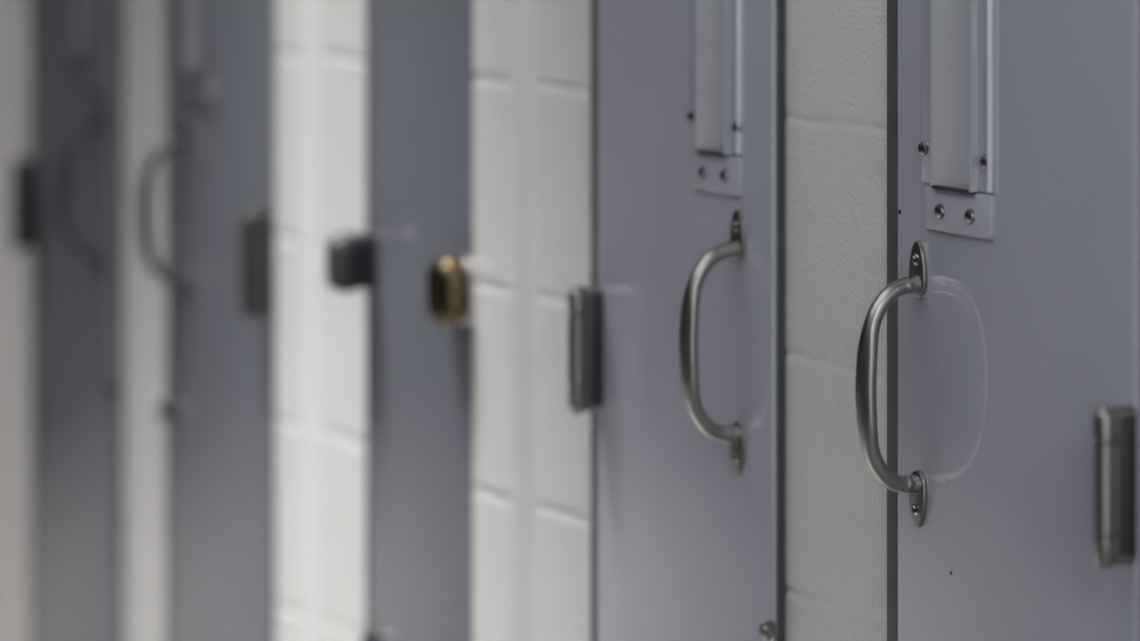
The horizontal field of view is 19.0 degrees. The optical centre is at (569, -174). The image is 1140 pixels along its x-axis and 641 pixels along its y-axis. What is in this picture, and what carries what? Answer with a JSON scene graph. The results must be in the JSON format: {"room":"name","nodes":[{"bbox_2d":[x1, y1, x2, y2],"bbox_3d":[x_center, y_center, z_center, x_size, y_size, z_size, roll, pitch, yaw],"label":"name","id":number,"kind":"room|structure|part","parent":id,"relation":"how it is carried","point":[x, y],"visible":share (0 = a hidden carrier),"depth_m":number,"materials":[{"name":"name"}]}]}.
{"room":"public restroom","nodes":[
{"label":"public restroom","id":0,"kind":"room"},
{"bbox_2d":[0,0,886,640],"bbox_3d":[-0.993,0.399,5.019,0.133,2.130,5.140,0,0,-30],"label":"wall","id":1,"kind":"structure","parent":0,"point":[532,58],"depth_m":3.31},
{"bbox_3d":[-1.155,1.489,2.743,2.720,0.050,8.900,0,0,-30],"label":"floor","id":2,"kind":"structure","parent":0,"visible":0},
{"bbox_2d":[12,0,123,640],"bbox_3d":[-0.606,0.400,4.282,0.172,2.131,0.293,0,0,-30],"label":"door","id":3,"kind":"structure","parent":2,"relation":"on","point":[67,198],"depth_m":4.25,"materials":[{"name":"paint"}]},
{"bbox_3d":[-0.617,-0.015,4.242,0.006,0.601,0.004,0,0,-30],"label":"window rail","id":4,"kind":"part","parent":3,"relation":"part of","materials":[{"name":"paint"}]},
{"bbox_3d":[-0.599,0.446,4.162,0.062,0.178,0.021,0,0,-30],"label":"pull handle","id":5,"kind":"part","parent":3,"relation":"part of","materials":[{"name":"silver metal"}]},
{"bbox_3d":[-0.594,-0.015,4.202,0.007,0.601,0.004,0,0,-30],"label":"window rail","id":6,"kind":"part","parent":3,"relation":"part of","materials":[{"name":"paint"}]},
{"bbox_3d":[-0.603,-0.026,4.224,0.002,0.620,0.081,0,0,-30],"label":"window plate","id":7,"kind":"part","parent":3,"relation":"part of","materials":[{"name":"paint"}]},
{"bbox_3d":[-0.576,0.538,4.176,0.004,0.045,0.020,0,0,-30],"label":"mounting plate","id":8,"kind":"part","parent":3,"relation":"part of","materials":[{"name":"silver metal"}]},
{"bbox_3d":[-0.576,0.354,4.176,0.004,0.045,0.020,0,0,-30],"label":"mounting plate","id":9,"kind":"part","parent":3,"relation":"part of","materials":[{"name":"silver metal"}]},
{"bbox_2d":[138,0,276,640],"bbox_3d":[-0.384,0.400,3.905,0.172,2.131,0.304,0,0,-30],"label":"door","id":10,"kind":"structure","parent":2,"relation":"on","point":[218,411],"depth_m":3.88,"materials":[{"name":"paint"}]},
{"bbox_3d":[-0.471,0.446,3.945,0.062,0.178,0.021,0,0,-30],"label":"pull handle","id":11,"kind":"part","parent":10,"relation":"part of","materials":[{"name":"silver metal"}]},
{"bbox_3d":[-0.447,-0.015,3.952,0.006,0.601,0.004,0,0,-30],"label":"window rail","id":12,"kind":"part","parent":10,"relation":"part of","materials":[{"name":"metal"}]},
{"bbox_3d":[-0.448,0.538,3.959,0.004,0.045,0.020,0,0,-30],"label":"mounting plate","id":13,"kind":"part","parent":10,"relation":"part of","materials":[{"name":"silver metal"}]},
{"bbox_3d":[-0.448,0.354,3.959,0.004,0.045,0.020,0,0,-30],"label":"mounting plate","id":14,"kind":"part","parent":10,"relation":"part of","materials":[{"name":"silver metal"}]},
{"bbox_3d":[-0.430,-0.026,3.931,0.002,0.620,0.092,0,0,-30],"label":"window plate","id":15,"kind":"part","parent":10,"relation":"part of","materials":[{"name":"paint"}]},
{"bbox_3d":[-0.420,-0.015,3.907,0.007,0.601,0.004,0,0,-30],"label":"window rail","id":16,"kind":"part","parent":10,"relation":"part of","materials":[{"name":"metal"}]},
{"bbox_2d":[326,0,476,640],"bbox_3d":[-0.129,0.400,3.480,0.165,2.131,0.256,0,0,-30],"label":"door","id":17,"kind":"structure","parent":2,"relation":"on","point":[412,261],"depth_m":3.47,"materials":[{"name":"paint"}]},
{"bbox_3d":[-0.105,0.400,3.494,0.108,2.131,0.256,0,0,-30],"label":"frame","id":18,"kind":"part","parent":17,"relation":"part of","materials":[{"name":"paint"}]},
{"bbox_3d":[-0.133,0.461,3.367,0.009,0.065,0.043,0,0,-30],"label":"knob","id":19,"kind":"part","parent":17,"relation":"part of","materials":[{"name":"gold metal"}]},
{"bbox_3d":[-0.119,0.461,3.375,0.023,0.070,0.048,0,0,-30],"label":"knob","id":20,"kind":"part","parent":17,"relation":"part of","materials":[{"name":"gold metal"}]},
{"bbox_2d":[568,0,786,640],"bbox_3d":[0.118,0.400,3.052,0.172,2.131,0.320,0,0,-30],"label":"door","id":21,"kind":"structure","parent":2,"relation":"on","point":[677,352],"depth_m":3.02,"materials":[{"name":"paint"}]},
{"bbox_3d":[0.113,-0.015,3.000,0.006,0.601,0.004,0,0,-30],"label":"window rail","id":22,"kind":"part","parent":21,"relation":"part of","materials":[{"name":"metal"}]},
{"bbox_3d":[0.123,0.446,2.936,0.062,0.178,0.021,0,0,-30],"label":"pull handle","id":23,"kind":"part","parent":21,"relation":"part of","materials":[{"name":"silver metal"}]},
{"bbox_3d":[0.128,-0.026,2.982,0.002,0.620,0.081,0,0,-30],"label":"window plate","id":24,"kind":"part","parent":21,"relation":"part of","materials":[{"name":"paint"}]},
{"bbox_3d":[0.137,-0.015,2.960,0.007,0.601,0.004,0,0,-30],"label":"window rail","id":25,"kind":"part","parent":21,"relation":"part of","materials":[{"name":"metal"}]},
{"bbox_3d":[0.146,0.538,2.950,0.004,0.045,0.020,0,0,-30],"label":"mounting plate","id":26,"kind":"part","parent":21,"relation":"part of","materials":[{"name":"silver metal"}]},
{"bbox_3d":[0.146,0.354,2.950,0.004,0.045,0.020,0,0,-30],"label":"mounting plate","id":27,"kind":"part","parent":21,"relation":"part of","materials":[{"name":"silver metal"}]},
{"bbox_2d":[855,0,1139,640],"bbox_3d":[0.359,0.400,2.643,0.172,2.129,0.327,0,0,-30],"label":"door","id":28,"kind":"structure","parent":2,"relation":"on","point":[1010,299],"depth_m":2.62,"materials":[{"name":"paint"}]},
{"bbox_3d":[0.256,0.446,2.710,0.062,0.178,0.021,0,0,-30],"label":"pull handle","id":29,"kind":"part","parent":28,"relation":"part of","materials":[{"name":"silver metal"}]},
{"bbox_3d":[0.387,0.400,2.659,0.107,2.129,0.327,0,0,-30],"label":"frame","id":30,"kind":"part","parent":28,"relation":"part of","materials":[{"name":"paint"}]},
{"bbox_3d":[0.279,0.538,2.724,0.004,0.045,0.020,0,0,-30],"label":"mounting plate","id":31,"kind":"part","parent":28,"relation":"part of","materials":[{"name":"silver metal"}]},
{"bbox_3d":[0.279,0.354,2.724,0.004,0.045,0.020,0,0,-30],"label":"mounting plate","id":32,"kind":"part","parent":28,"relation":"part of","materials":[{"name":"silver metal"}]},
{"bbox_3d":[0.289,-0.015,2.701,0.006,0.601,0.004,0,0,-30],"label":"window rail","id":33,"kind":"part","parent":28,"relation":"part of","materials":[{"name":"metal"}]},
{"bbox_3d":[0.305,-0.026,2.681,0.002,0.620,0.092,0,0,-30],"label":"window plate","id":34,"kind":"part","parent":28,"relation":"part of","materials":[{"name":"paint"}]},
{"bbox_3d":[0.315,-0.015,2.657,0.007,0.601,0.004,0,0,-30],"label":"window rail","id":35,"kind":"part","parent":28,"relation":"part of","materials":[{"name":"metal"}]}
]}

